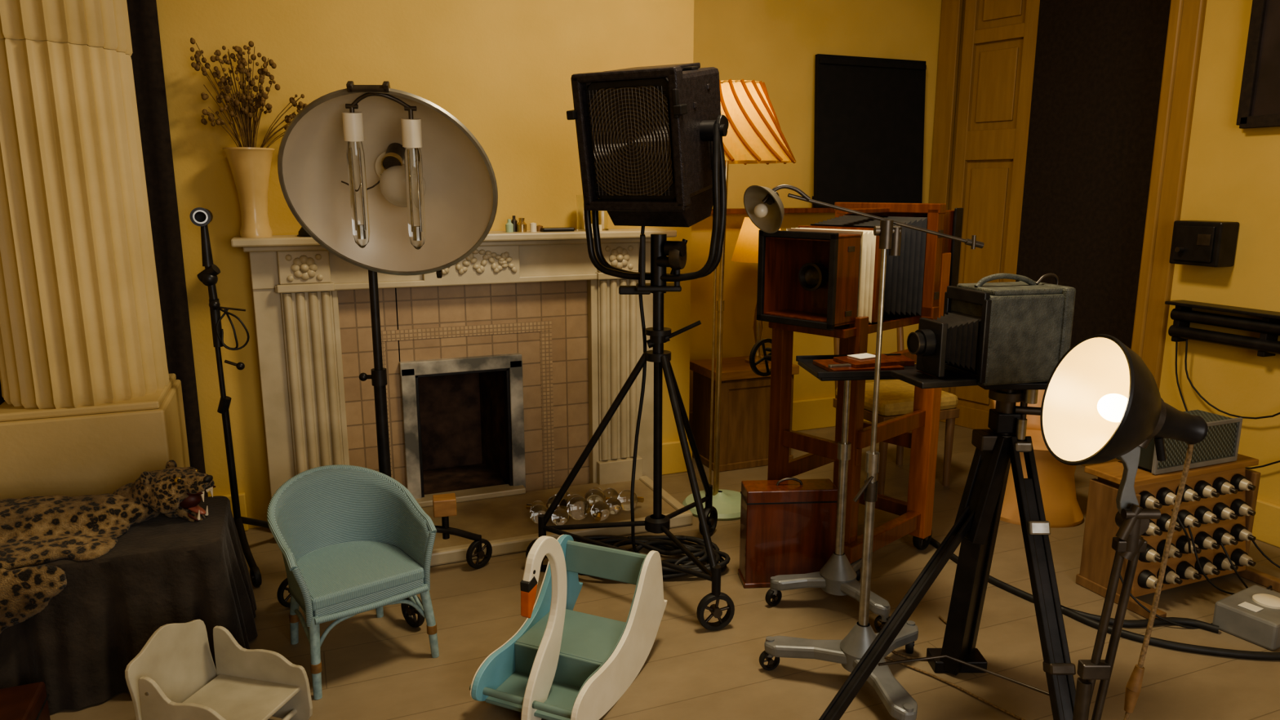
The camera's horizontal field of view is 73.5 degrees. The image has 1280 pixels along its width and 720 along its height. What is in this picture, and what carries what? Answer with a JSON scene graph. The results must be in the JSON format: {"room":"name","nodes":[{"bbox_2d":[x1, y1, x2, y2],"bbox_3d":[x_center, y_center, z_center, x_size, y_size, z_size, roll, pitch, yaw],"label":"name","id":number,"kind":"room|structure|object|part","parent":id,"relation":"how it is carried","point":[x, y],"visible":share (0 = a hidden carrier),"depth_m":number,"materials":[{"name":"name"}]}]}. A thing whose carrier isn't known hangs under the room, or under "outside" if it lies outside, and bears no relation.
{"room":"studio","nodes":[
{"label":"studio","id":0,"kind":"room"},
{"bbox_2d":[155,0,693,528],"bbox_3d":[-1.569,-0.908,4.011,3.770,3.300,0.500,-5,12,-22],"label":"wall","id":1,"kind":"structure","parent":0,"point":[504,69],"depth_m":3.88,"materials":[{"name":"yellow paint"}]},
{"bbox_2d":[208,439,692,530],"bbox_3d":[-1.419,0.666,4.098,3.680,0.180,0.030,-5,12,-22],"label":"baseboard","id":2,"kind":"structure","parent":1,"relation":"attached to","point":[673,458],"depth_m":4.71,"materials":[{"name":"yellow paint"}]},
{"bbox_2d":[49,421,1279,719],"bbox_3d":[0.625,1.216,2.070,6.100,0.100,6.650,-5,12,-22],"label":"floor","id":3,"kind":"structure","parent":0,"point":[384,668],"depth_m":2.97,"materials":[{"name":"wood"}]},
{"bbox_2d":[0,681,50,719],"bbox_3d":[-1.892,1.044,2.264,0.505,0.160,0.292,-5,12,-22],"label":"case","id":4,"kind":"object","parent":3,"relation":"on","point":[27,701],"visible":1,"depth_m":2.38,"materials":[{"name":"brown leather"}]},
{"bbox_2d":[2,38,121,52],"bbox_3d":[-2.117,-1.113,3.051,0.480,2.520,0.480,-5,12,-22],"label":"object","id":5,"kind":"object","parent":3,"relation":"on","point":[2,38],"visible":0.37,"depth_m":2.88,"materials":[{"name":"beige paint"}]},
{"bbox_2d":[0,38,169,408],"bbox_3d":[-2.117,-0.490,3.176,0.544,1.250,0.544,-5,12,-22],"label":"shaft","id":6,"kind":"object","parent":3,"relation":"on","point":[81,321],"visible":1,"depth_m":3.01,"materials":[{"name":"beige paint"}]},
{"bbox_2d":[0,0,133,56],"bbox_3d":[-2.117,-1.726,2.928,0.540,1.270,0.540,-5,12,-22],"label":"shaft","id":7,"kind":"object","parent":6,"relation":"on","point":[104,24],"visible":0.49,"depth_m":2.89,"materials":[{"name":"beige paint"}]},
{"bbox_2d":[0,379,190,499],"bbox_3d":[-2.117,0.519,3.379,0.560,0.750,0.560,-5,12,-22],"label":"plinth block","id":8,"kind":"object","parent":3,"relation":"on","point":[102,453],"visible":0.3,"depth_m":3.09,"materials":[{"name":"paint"}]},
{"bbox_2d":[0,373,176,422],"bbox_3d":[-2.117,0.137,3.303,0.530,0.030,0.530,-5,12,-22],"label":"step","id":9,"kind":"structure","parent":8,"relation":"on","point":[8,412],"depth_m":3.08,"materials":[{"name":"wood"}]},
{"bbox_2d":[0,495,257,713],"bbox_3d":[-1.938,0.796,2.760,1.261,0.452,0.616,-5,12,-22],"label":"draped table","id":10,"kind":"object","parent":3,"relation":"on","point":[162,571],"visible":0.71,"depth_m":2.63,"materials":[{"name":"fabric"}]},
{"bbox_2d":[0,460,215,635],"bbox_3d":[-1.955,0.679,2.660,1.188,0.543,0.571,-5,12,-22],"label":"leopard skin","id":11,"kind":"object","parent":10,"relation":"on","point":[34,531],"visible":0.99,"depth_m":2.70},
{"bbox_2d":[124,619,312,719],"bbox_3d":[-1.168,0.924,2.391,0.364,0.348,0.340,3,12,14],"label":"wooden armchair","id":12,"kind":"object","parent":3,"relation":"on","point":[175,676],"visible":1,"depth_m":2.45,"materials":[{"name":"white paint"}]},
{"bbox_3d":[-1.318,0.895,2.423,0.013,0.305,0.288,-5,10,15],"label":"panel","id":13,"kind":"part","parent":12,"relation":"part of","materials":[{"name":"white paint"}]},
{"bbox_3d":[-1.151,0.973,2.396,0.276,0.013,0.267,3,12,14],"label":"seat","id":14,"kind":"part","parent":12,"relation":"part of","materials":[{"name":"white paint"}]},
{"bbox_2d":[190,207,269,586],"bbox_3d":[-1.738,0.129,3.478,0.496,1.477,0.519,0,11,0],"label":"light","id":15,"kind":"object","parent":3,"relation":"on","point":[199,216],"visible":0.73,"depth_m":3.40,"materials":[{"name":"black metal"}]},
{"bbox_3d":[-1.625,-0.092,3.409,0.131,0.250,0.012,0,11,0],"label":"arm","id":16,"kind":"part","parent":15,"relation":"part of","materials":[{"name":"metal"}]},
{"bbox_2d":[266,464,439,699],"bbox_3d":[-0.981,0.699,2.888,0.476,0.594,0.467,-9,14,-37],"label":"tub chair","id":17,"kind":"object","parent":3,"relation":"on","point":[352,540],"visible":1,"depth_m":2.90,"materials":[{"name":"wicker"}]},
{"bbox_3d":[-0.977,0.703,2.883,0.371,0.042,0.387,-9,14,-37],"label":"woven seat","id":18,"kind":"part","parent":17,"relation":"part of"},
{"bbox_2d":[276,80,497,627],"bbox_3d":[-0.872,0.005,3.113,0.876,1.864,0.757,3,12,14],"label":"floodlight","id":19,"kind":"object","parent":3,"relation":"on","point":[386,180],"visible":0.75,"depth_m":2.87,"materials":[{"name":"white metal"}]},
{"bbox_3d":[-1.045,0.064,3.236,0.032,0.032,0.032,0,11,0],"label":"knob","id":20,"kind":"part","parent":19,"relation":"part of","materials":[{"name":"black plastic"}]},
{"bbox_2d":[342,92,425,249],"bbox_3d":[-0.801,-0.593,2.690,0.232,0.497,0.170,-5,12,-22],"label":"lamp","id":21,"kind":"object","parent":19,"relation":"attached to","point":[406,108],"depth_m":2.68,"materials":[{"name":"clear glass"}]},
{"bbox_2d":[282,92,493,271],"bbox_3d":[-0.821,-0.561,2.817,0.681,0.584,0.376,-1,11,-3],"label":"reflector","id":22,"kind":"object","parent":19,"relation":"on","point":[382,181],"depth_m":2.84,"materials":[{"name":"metal"}]},
{"bbox_2d":[381,142,404,169],"bbox_3d":[-0.814,-0.668,2.834,0.087,0.100,0.109,-5,12,-22],"label":"socket","id":23,"kind":"object","parent":19,"relation":"attached to","point":[392,153],"depth_m":2.81,"materials":[{"name":"black metal"}]},
{"bbox_3d":[-0.791,-0.581,2.857,0.150,0.150,0.124,0,42,-2],"label":"frosted bulb","id":24,"kind":"part","parent":19,"relation":"part of","materials":[{"name":"white glass"}]},
{"bbox_3d":[-0.785,0.667,3.459,0.028,0.110,0.028,0,11,0],"label":"dolly post","id":25,"kind":"part","parent":19,"relation":"part of","materials":[{"name":"black metal"}]},
{"bbox_2d":[231,227,693,566],"bbox_3d":[-0.779,0.073,4.091,2.010,1.345,1.165,-5,12,-22],"label":"fireplace","id":26,"kind":"object","parent":3,"relation":"on","point":[502,368],"visible":0.69,"depth_m":4.12,"materials":[{"name":"stone"}]},
{"bbox_2d":[190,37,307,237],"bbox_3d":[-1.595,-0.915,3.586,0.448,0.792,0.208,-4,12,-19],"label":"vase","id":27,"kind":"object","parent":26,"relation":"on","point":[250,166],"visible":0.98,"depth_m":3.53,"materials":[{"name":"beige ceramic"}]},
{"bbox_2d":[297,226,311,236],"bbox_3d":[-1.406,-0.564,3.708,0.150,0.056,0.150,-5,12,-22],"label":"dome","id":28,"kind":"object","parent":26,"relation":"on","point":[302,233],"visible":0.23,"depth_m":3.65,"materials":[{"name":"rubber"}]},
{"bbox_3d":[-0.786,-0.372,4.035,1.720,0.030,0.060,-5,12,-22],"label":"architrave","id":29,"kind":"part","parent":26,"relation":"part of","materials":[{"name":"wood"}]},
{"bbox_3d":[-0.802,-0.551,4.024,1.930,0.025,0.179,-5,12,-22],"label":"cornice","id":30,"kind":"part","parent":26,"relation":"part of","materials":[{"name":"wood"}]},
{"bbox_2d":[231,227,676,247],"bbox_3d":[-0.791,-0.575,3.991,2.010,0.035,0.239,-5,12,-22],"label":"mantel shelf","id":31,"kind":"object","parent":26,"relation":"attached to","point":[612,235],"depth_m":4.00,"materials":[{"name":"wood"}]},
{"bbox_3d":[-0.864,0.384,4.221,0.453,0.684,0.060,-5,12,-22],"label":"black frame","id":32,"kind":"part","parent":26,"relation":"part of","materials":[{"name":"metal"}]},
{"bbox_2d":[505,215,542,232],"bbox_3d":[-0.548,-0.648,4.071,0.187,0.076,0.081,-5,12,-22],"label":"glass bottles","id":33,"kind":"object","parent":26,"relation":"on","point":[513,225],"visible":0.98,"depth_m":4.05,"materials":[{"name":"green glass"}]},
{"bbox_2d":[540,226,574,231],"bbox_3d":[-0.396,-0.626,4.114,0.160,0.017,0.054,-5,12,-22],"label":"case","id":34,"kind":"object","parent":26,"relation":"on","point":[569,228],"visible":1,"depth_m":4.09,"materials":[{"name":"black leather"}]},
{"bbox_2d":[525,486,644,525],"bbox_3d":[-0.252,0.671,4.023,0.557,0.109,0.343,-5,12,-22],"label":"glass light bulbs","id":35,"kind":"object","parent":26,"relation":"on","point":[601,504],"visible":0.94,"depth_m":3.95,"materials":[{"name":"clear glass"}]},
{"bbox_2d":[576,195,608,231],"bbox_3d":[-0.224,-0.726,4.173,0.162,0.190,0.124,-5,12,-22],"label":"glass tumblers","id":36,"kind":"object","parent":26,"relation":"on","point":[603,215],"visible":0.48,"depth_m":4.16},
{"bbox_3d":[-0.267,-0.718,4.179,0.084,0.169,0.084,-5,12,-22],"label":"glass","id":37,"kind":"part","parent":36,"relation":"part of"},
{"bbox_3d":[-0.184,-0.734,4.210,0.060,0.189,0.060,-5,12,-22],"label":"glass","id":38,"kind":"part","parent":36,"relation":"part of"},
{"bbox_2d":[469,534,666,719],"bbox_3d":[-0.214,0.751,2.718,0.377,0.560,0.674,5,12,24],"label":"toy","id":39,"kind":"object","parent":3,"relation":"on","point":[563,663],"visible":1,"depth_m":2.64,"materials":[{"name":"white paint"}]},
{"bbox_3d":[-0.197,0.881,2.745,0.315,0.016,0.252,5,12,24],"label":"seat","id":40,"kind":"part","parent":39,"relation":"part of","materials":[{"name":"teal paint"}]},
{"bbox_2d":[525,62,734,630],"bbox_3d":[-0.057,-0.100,3.301,0.826,2.001,0.939,0,11,0],"label":"spotlight","id":41,"kind":"object","parent":3,"relation":"on","point":[651,148],"visible":0.92,"depth_m":3.08,"materials":[{"name":"black metal"}]},
{"bbox_3d":[-0.032,-0.766,3.012,0.415,0.480,0.052,6,23,27],"label":"frame","id":42,"kind":"part","parent":41,"relation":"part of","materials":[{"name":"black metal"}]},
{"bbox_2d":[650,233,688,293],"bbox_3d":[0.108,-0.360,3.216,0.141,0.220,0.105,6,13,26],"label":"bracket","id":43,"kind":"object","parent":41,"relation":"attached to","point":[676,251],"depth_m":3.19,"materials":[{"name":"black metal"}]},
{"bbox_3d":[0.129,-0.099,3.281,0.210,0.112,0.037,1,11,3],"label":"clamp handle","id":44,"kind":"part","parent":41,"relation":"part of","materials":[{"name":"black metal"}]},
{"bbox_3d":[0.294,-0.840,3.064,0.016,0.073,0.089,6,23,27],"label":"pivot handle","id":45,"kind":"part","parent":41,"relation":"part of","materials":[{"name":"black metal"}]},
{"bbox_2d":[573,534,730,579],"bbox_3d":[0.033,0.824,3.597,0.677,0.060,0.386,0,11,0],"label":"power cable","id":46,"kind":"object","parent":3,"relation":"on","point":[656,543],"visible":0.44,"depth_m":3.67,"materials":[{"name":"black rubber"}]},
{"bbox_2d":[682,79,795,520],"bbox_3d":[0.428,-0.259,4.048,0.572,2.014,0.574,0,11,0],"label":"floor lamp","id":47,"kind":"object","parent":3,"relation":"on","point":[754,135],"visible":0.58,"depth_m":3.76,"materials":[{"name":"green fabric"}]},
{"bbox_3d":[0.350,-0.007,4.099,0.022,1.400,0.012,0,11,0],"label":"second rod","id":48,"kind":"part","parent":47,"relation":"part of","materials":[{"name":"gold metal"}]},
{"bbox_3d":[0.422,-1.074,3.885,0.561,0.345,0.564,0,11,0],"label":"lamp shade","id":49,"kind":"part","parent":47,"relation":"part of","materials":[{"name":"fabric"}]},
{"bbox_2d":[689,355,799,471],"bbox_3d":[0.589,0.297,4.945,0.520,0.570,0.360,-5,12,-22],"label":"wooden cabinet","id":50,"kind":"object","parent":3,"relation":"on","point":[745,394],"visible":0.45,"depth_m":4.79,"materials":[{"name":"brown wood"}]},
{"bbox_3d":[0.589,0.042,4.893,0.520,0.050,0.360,-5,12,-22],"label":"lid","id":51,"kind":"part","parent":50,"relation":"part of","materials":[{"name":"brown wood"}]},
{"bbox_2d":[731,217,780,364],"bbox_3d":[0.672,-0.391,4.841,0.320,0.820,0.320,-5,12,-22],"label":"table lamp","id":52,"kind":"object","parent":50,"relation":"on","point":[746,249],"visible":0.33,"depth_m":4.71,"materials":[{"name":"fabric"}]},
{"bbox_3d":[0.672,-0.675,4.784,0.320,0.240,0.320,-5,12,-22],"label":"lamp shade","id":53,"kind":"part","parent":52,"relation":"part of","materials":[{"name":"fabric"}]},
{"bbox_3d":[0.672,-0.293,4.861,0.140,0.620,0.140,-5,12,-22],"label":"stem","id":54,"kind":"part","parent":52,"relation":"part of","materials":[{"name":"gold metal"}]},
{"bbox_3d":[0.649,0.339,4.800,0.450,0.485,0.012,-5,12,-22],"label":"frame","id":55,"kind":"part","parent":50,"relation":"part of","materials":[{"name":"brown wood"}]},
{"bbox_2d":[737,477,837,587],"bbox_3d":[0.590,0.674,3.420,0.370,0.431,0.140,-1,11,-4],"label":"case","id":56,"kind":"object","parent":3,"relation":"on","point":[788,525],"depth_m":3.36,"materials":[{"name":"wood"}]},
{"bbox_2d":[764,352,916,631],"bbox_3d":[0.788,0.461,3.126,0.501,0.965,0.454,-8,14,-34],"label":"tray stand","id":57,"kind":"object","parent":3,"relation":"on","point":[837,576],"visible":0.88,"depth_m":3.12,"materials":[{"name":"grey metal"}]},
{"bbox_3d":[0.618,0.832,3.227,0.254,0.040,0.088,-5,11,1],"label":"foot arm","id":58,"kind":"part","parent":57,"relation":"part of","materials":[{"name":"grey metal"}]},
{"bbox_2d":[795,353,916,381],"bbox_3d":[0.786,0.025,3.042,0.477,0.033,0.390,-5,12,-22],"label":"tray","id":59,"kind":"object","parent":57,"relation":"on","point":[824,367],"depth_m":2.96,"materials":[{"name":"black metal"}]},
{"bbox_3d":[0.808,0.810,3.335,0.088,0.040,0.254,6,8,29],"label":"foot arm","id":60,"kind":"part","parent":57,"relation":"part of","materials":[{"name":"grey metal"}]},
{"bbox_3d":[0.808,0.853,3.119,0.088,0.040,0.254,-6,18,-29],"label":"foot arm","id":61,"kind":"part","parent":57,"relation":"part of","materials":[{"name":"grey metal"}]},
{"bbox_2d":[749,202,963,574],"bbox_3d":[0.843,0.102,3.578,0.838,1.490,0.588,-10,15,-42],"label":"camera","id":62,"kind":"object","parent":3,"relation":"on","point":[820,278],"visible":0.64,"depth_m":3.38,"materials":[{"name":"wood"}]},
{"bbox_2d":[756,229,860,330],"bbox_3d":[0.634,-0.311,3.223,0.284,0.348,0.377,-5,12,-22],"label":"hood","id":63,"kind":"object","parent":62,"relation":"attached to","point":[807,278],"depth_m":3.25,"materials":[{"name":"brown wood"}]},
{"bbox_3d":[0.648,-0.315,3.241,0.010,0.071,0.071,-10,15,-42],"label":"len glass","id":64,"kind":"part","parent":62,"relation":"part of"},
{"bbox_3d":[1.205,0.160,3.592,0.069,1.215,0.088,-10,15,-42],"label":"stand post","id":65,"kind":"part","parent":62,"relation":"part of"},
{"bbox_2d":[743,184,983,719],"bbox_3d":[0.663,0.257,2.633,0.608,1.560,0.549,6,13,29],"label":"light","id":66,"kind":"object","parent":3,"relation":"on","point":[763,206],"visible":0.94,"depth_m":2.56,"materials":[{"name":"grey metal"}]},
{"bbox_3d":[0.340,-0.420,2.409,0.040,0.040,0.040,0,11,0],"label":"dish bulb","id":67,"kind":"part","parent":66,"relation":"part of","materials":[{"name":"white glass"}]},
{"bbox_3d":[0.364,-0.437,2.425,0.052,0.148,0.148,-34,27,-25],"label":"dish","id":68,"kind":"part","parent":66,"relation":"part of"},
{"bbox_3d":[0.554,0.929,2.754,0.307,0.040,0.111,-1,10,19],"label":"foot arm","id":69,"kind":"part","parent":66,"relation":"part of","materials":[{"name":"grey metal"}]},
{"bbox_3d":[0.732,0.968,2.561,0.111,0.040,0.307,-2,17,-12],"label":"foot arm","id":70,"kind":"part","parent":66,"relation":"part of","materials":[{"name":"grey metal"}]},
{"bbox_3d":[0.711,-0.397,2.461,0.585,0.160,0.022,-1,11,-5],"label":"arm","id":71,"kind":"part","parent":66,"relation":"part of","materials":[{"name":"metal"}]},
{"bbox_3d":[0.814,0.918,2.808,0.307,0.040,0.111,-4,11,-42],"label":"foot arm","id":72,"kind":"part","parent":66,"relation":"part of","materials":[{"name":"grey metal"}]},
{"bbox_2d":[832,326,959,495],"bbox_3d":[1.347,0.208,4.593,0.480,0.882,0.506,-5,12,-22],"label":"chair","id":73,"kind":"object","parent":3,"relation":"on","point":[896,397],"visible":0.4,"depth_m":4.44,"materials":[{"name":"yellow fabric"}]},
{"bbox_3d":[1.359,0.255,4.571,0.480,0.050,0.440,-5,12,-22],"label":"seat rail","id":74,"kind":"part","parent":73,"relation":"part of","materials":[{"name":"brown wood"}]},
{"bbox_2d":[835,379,958,416],"bbox_3d":[1.359,0.196,4.560,0.480,0.080,0.440,-5,12,-22],"label":"seat cushion","id":75,"kind":"object","parent":73,"relation":"on","point":[896,397],"depth_m":4.42,"materials":[{"name":"yellow fabric"}]},
{"bbox_2d":[818,273,1075,719],"bbox_3d":[0.805,0.433,2.427,0.881,1.317,0.716,0,11,0],"label":"camera","id":76,"kind":"object","parent":3,"relation":"on","point":[1007,340],"visible":0.98,"depth_m":2.46,"materials":[{"name":"black metal"}]},
{"bbox_3d":[0.949,-0.076,2.505,0.018,0.262,0.202,-3,12,-14],"label":"frame","id":77,"kind":"part","parent":76,"relation":"part of","materials":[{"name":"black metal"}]},
{"bbox_3d":[1.073,0.610,2.728,0.060,0.813,0.145,17,19,40],"label":"leg","id":78,"kind":"part","parent":76,"relation":"part of","materials":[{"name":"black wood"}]},
{"bbox_3d":[1.040,0.386,2.599,0.050,0.332,0.090,12,6,-26],"label":"leg","id":79,"kind":"part","parent":76,"relation":"part of","materials":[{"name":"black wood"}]},
{"bbox_3d":[1.069,-0.231,2.504,0.201,0.045,0.017,-3,12,-14],"label":"carry handle","id":80,"kind":"part","parent":76,"relation":"part of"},
{"bbox_3d":[1.100,0.133,2.577,0.200,0.165,0.160,0,11,0],"label":"head plate","id":81,"kind":"part","parent":76,"relation":"part of","materials":[{"name":"black metal"}]},
{"bbox_3d":[1.135,0.370,2.492,0.060,0.237,0.179,0,11,0],"label":"leg clamp plate","id":82,"kind":"part","parent":76,"relation":"part of","materials":[{"name":"metal"}]},
{"bbox_2d":[884,615,1025,719],"bbox_3d":[1.089,1.041,2.658,0.402,0.008,0.980,-5,12,-22],"label":"cable","id":83,"kind":"object","parent":3,"relation":"on","point":[940,616],"visible":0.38,"depth_m":2.73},
{"bbox_2d":[991,389,1083,528],"bbox_3d":[1.899,0.419,4.124,0.444,0.653,0.458,-5,12,-22],"label":"plastic chair","id":84,"kind":"object","parent":3,"relation":"on","point":[1061,507],"visible":0.23,"depth_m":4.00,"materials":[{"name":"plastic"}]},
{"bbox_2d":[929,537,1279,660],"bbox_3d":[1.942,0.911,3.266,1.690,0.025,0.742,4,12,19],"label":"floor cables","id":85,"kind":"object","parent":3,"relation":"on","point":[1093,620],"visible":0.68,"depth_m":3.06,"materials":[{"name":"rubber"}]},
{"bbox_2d":[1040,333,1208,719],"bbox_3d":[1.141,0.547,2.074,0.369,1.232,0.394,-7,13,-32],"label":"lamp","id":86,"kind":"object","parent":3,"relation":"on","point":[1101,402],"visible":1,"depth_m":2.06,"materials":[{"name":"metal"}]},
{"bbox_3d":[1.119,0.116,1.991,0.112,0.066,0.066,15,10,-7],"label":"glowing bulb","id":87,"kind":"part","parent":86,"relation":"part of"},
{"bbox_3d":[1.217,0.810,2.111,0.036,0.122,0.032,0,11,0],"label":"cord handle","id":88,"kind":"part","parent":86,"relation":"part of","materials":[{"name":"wood"}]},
{"bbox_3d":[1.267,0.467,2.069,0.110,0.573,0.022,-6,13,-26],"label":"flex cord","id":89,"kind":"part","parent":86,"relation":"part of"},
{"bbox_2d":[1154,421,1208,461],"bbox_3d":[1.257,0.185,2.014,0.096,0.121,0.058,15,10,-7],"label":"socket","id":90,"kind":"object","parent":86,"relation":"attached to","point":[1192,433],"depth_m":1.98,"materials":[{"name":"black plastic"}]},
{"bbox_2d":[1075,409,1279,629],"bbox_3d":[2.232,0.575,3.327,1.027,0.669,0.454,-5,12,-22],"label":"panel cabinet","id":91,"kind":"object","parent":3,"relation":"on","point":[1212,536],"visible":0.86,"depth_m":3.31,"materials":[{"name":"brown wood"}]},
{"bbox_3d":[2.136,0.654,3.344,0.640,0.439,0.090,-5,12,-22],"label":"sloped panel","id":92,"kind":"part","parent":91,"relation":"part of","materials":[{"name":"brown wood"}]},
{"bbox_2d":[1212,585,1279,650],"bbox_3d":[2.226,0.907,3.058,0.280,0.116,0.200,-6,13,-29],"label":"junction box","id":93,"kind":"object","parent":3,"relation":"on","point":[1251,614],"visible":0.98,"depth_m":3.01,"materials":[{"name":"metal"}]},
{"bbox_2d":[688,0,942,412],"bbox_3d":[1.152,-1.185,5.390,2.330,3.300,0.130,-5,12,-22],"label":"wall","id":94,"kind":"structure","parent":0,"point":[776,43],"depth_m":5.19,"materials":[{"name":"yellow paint"}]},
{"bbox_2d":[711,207,835,214],"bbox_3d":[1.036,-0.919,5.259,1.940,0.030,0.120,-5,12,-22],"label":"shelf","id":95,"kind":"object","parent":94,"relation":"attached to","point":[791,210],"visible":0.11,"depth_m":5.17,"materials":[{"name":"brown wood"}]},
{"bbox_2d":[812,53,926,208],"bbox_3d":[1.429,-1.404,5.312,0.800,0.900,0.077,-5,12,-22],"label":"board","id":96,"kind":"object","parent":95,"relation":"on","point":[869,112],"visible":0.86,"depth_m":5.28,"materials":[{"name":"black"}]},
{"bbox_2d":[688,396,870,431],"bbox_3d":[1.010,0.363,5.555,1.960,0.200,0.030,-5,12,-22],"label":"baseboard","id":97,"kind":"structure","parent":94,"relation":"attached to","point":[815,413],"depth_m":5.59,"materials":[{"name":"yellow paint"}]},
{"bbox_2d":[948,0,1026,410],"bbox_3d":[2.138,-1.185,5.389,0.062,3.300,0.643,-9,14,-36],"label":"door","id":98,"kind":"structure","parent":94,"relation":"in","point":[997,64],"depth_m":5.30,"materials":[{"name":"paint"}]},
{"bbox_2d":[928,0,963,209],"bbox_3d":[1.955,-1.221,5.569,0.035,3.300,0.129,-9,14,-36],"label":"door frame","id":99,"kind":"structure","parent":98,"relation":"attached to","point":[951,10],"depth_m":5.46,"materials":[{"name":"wood"}]},
{"bbox_2d":[939,0,979,422],"bbox_3d":[2.049,-1.203,5.480,0.035,3.300,0.077,-9,14,-36],"label":"shutter stile","id":100,"kind":"object","parent":98,"relation":"attached to","point":[971,8],"visible":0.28,"depth_m":5.38,"materials":[{"name":"wood"}]},
{"bbox_3d":[2.181,0.071,5.584,0.030,0.400,0.244,-9,14,-36],"label":"shutter panel","id":101,"kind":"part","parent":98,"relation":"part of","materials":[{"name":"paint"}]},
{"bbox_2d":[955,404,991,429],"bbox_3d":[2.166,0.376,5.641,0.132,0.140,0.379,-5,12,-22],"label":"rail","id":102,"kind":"object","parent":98,"relation":"attached to","point":[974,418],"depth_m":5.60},
{"bbox_3d":[2.181,-0.791,5.411,0.030,0.820,0.244,-9,14,-36],"label":"shutter panel","id":103,"kind":"part","parent":98,"relation":"part of","materials":[{"name":"paint"}]},
{"bbox_2d":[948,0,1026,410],"bbox_3d":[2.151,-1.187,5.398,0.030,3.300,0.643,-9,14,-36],"label":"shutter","id":104,"kind":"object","parent":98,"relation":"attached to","point":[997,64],"depth_m":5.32,"materials":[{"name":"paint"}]},
{"bbox_2d":[964,128,1015,160],"bbox_3d":[2.166,-1.330,5.298,0.132,0.180,0.379,-5,12,-22],"label":"rail","id":105,"kind":"object","parent":98,"relation":"attached to","point":[985,144],"depth_m":5.28,"materials":[{"name":"wood"}]},
{"bbox_3d":[2.181,-1.674,5.233,0.030,0.420,0.244,-9,14,-36],"label":"shutter panel","id":106,"kind":"part","parent":98,"relation":"part of","materials":[{"name":"paint"}]},
{"bbox_3d":[2.166,-1.967,5.170,0.033,0.080,0.386,-9,14,-36],"label":"shutter rail","id":107,"kind":"part","parent":98,"relation":"part of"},
{"bbox_3d":[2.181,-2.301,5.107,0.030,0.500,0.244,-9,14,-36],"label":"shutter panel","id":108,"kind":"part","parent":98,"relation":"part of","materials":[{"name":"paint"}]},
{"bbox_2d":[1003,0,1039,282],"bbox_3d":[2.294,-1.140,5.165,0.035,3.300,0.090,-9,14,-36],"label":"shutter stile","id":109,"kind":"object","parent":98,"relation":"attached to","point":[1032,12],"visible":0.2,"depth_m":5.12,"materials":[{"name":"wood"}]},
{"bbox_2d":[1015,0,1170,348],"bbox_3d":[2.481,-1.227,4.709,0.040,2.950,0.850,-5,12,-22],"label":"blind","id":110,"kind":"object","parent":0,"point":[1099,64],"depth_m":4.69,"materials":[{"name":"fabric"}]},
{"bbox_2d":[1080,457,1118,466],"bbox_3d":[2.481,0.386,5.033,0.080,0.360,0.910,-5,12,-22],"label":"apron","id":111,"kind":"object","parent":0,"point":[1115,459],"visible":0.02,"depth_m":4.74,"materials":[{"name":"paint"}]},
{"bbox_2d":[1159,0,1279,505],"bbox_3d":[3.618,-0.490,1.931,0.300,3.300,4.780,-5,12,-22],"label":"wall","id":112,"kind":"structure","parent":0,"point":[1233,175],"depth_m":3.87,"materials":[{"name":"yellow paint"}]},
{"bbox_2d":[1118,0,1184,461],"bbox_3d":[2.508,-0.935,4.146,0.025,3.300,0.060,-5,12,-22],"label":"door frame","id":113,"kind":"structure","parent":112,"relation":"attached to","point":[1176,6],"depth_m":4.14,"materials":[{"name":"varnished honey-brown wood"}]},
{"bbox_2d":[1142,0,1207,390],"bbox_3d":[2.551,-0.929,4.115,0.050,3.300,0.150,-5,12,-22],"label":"trim","id":114,"kind":"structure","parent":112,"relation":"attached to","point":[1193,11],"depth_m":4.08,"materials":[{"name":"varnished honey-brown wood"}]},
{"bbox_2d":[1168,220,1239,267],"bbox_3d":[2.573,-0.535,3.934,0.160,0.200,0.230,-5,12,-22],"label":"switch box","id":115,"kind":"object","parent":112,"relation":"attached to","point":[1193,242],"visible":1,"depth_m":3.87,"materials":[{"name":"black plastic"}]},
{"bbox_3d":[2.494,-0.510,3.962,0.030,0.024,0.024,-5,12,-22],"label":"lever","id":116,"kind":"part","parent":115,"relation":"part of","materials":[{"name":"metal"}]},
{"bbox_2d":[1164,299,1279,469],"bbox_3d":[2.715,0.148,3.767,0.120,0.720,0.880,-5,12,-22],"label":"wall heater","id":117,"kind":"object","parent":112,"relation":"attached to","point":[1268,344],"visible":0.93,"depth_m":3.85,"materials":[{"name":"black metal"}]},
{"bbox_2d":[1164,299,1279,319],"bbox_3d":[2.715,-0.197,3.697,0.120,0.015,0.880,-5,12,-22],"label":"shelf","id":118,"kind":"object","parent":117,"relation":"attached to","point":[1181,304],"depth_m":3.85,"materials":[{"name":"black metal"}]},
{"bbox_2d":[1235,0,1279,128],"bbox_3d":[2.796,-1.380,3.317,0.040,0.890,0.830,-5,12,-22],"label":"picture","id":119,"kind":"object","parent":112,"relation":"attached to","point":[1259,106],"visible":1,"depth_m":3.66,"materials":[{"name":"wood"}]},
{"bbox_2d":[1252,498,1279,547],"bbox_3d":[3.448,1.043,2.219,0.030,0.180,4.670,-5,12,-22],"label":"baseboard","id":120,"kind":"structure","parent":112,"relation":"attached to","point":[1266,524],"depth_m":3.80,"materials":[{"name":"yellow paint"}]},
{"bbox_3d":[0.625,-2.117,1.400,6.100,0.100,6.650,-5,12,-22],"label":"ceiling","id":121,"kind":"structure","parent":0,"visible":0},
{"bbox_2d":[0,0,208,497],"bbox_3d":[-2.504,-0.772,3.334,1.220,3.300,0.024,-5,12,-22],"label":"curtain","id":122,"kind":"object","parent":121,"relation":"hanging from","point":[146,56],"visible":0.07,"depth_m":3.57,"materials":[{"name":"fabric"}]}
]}

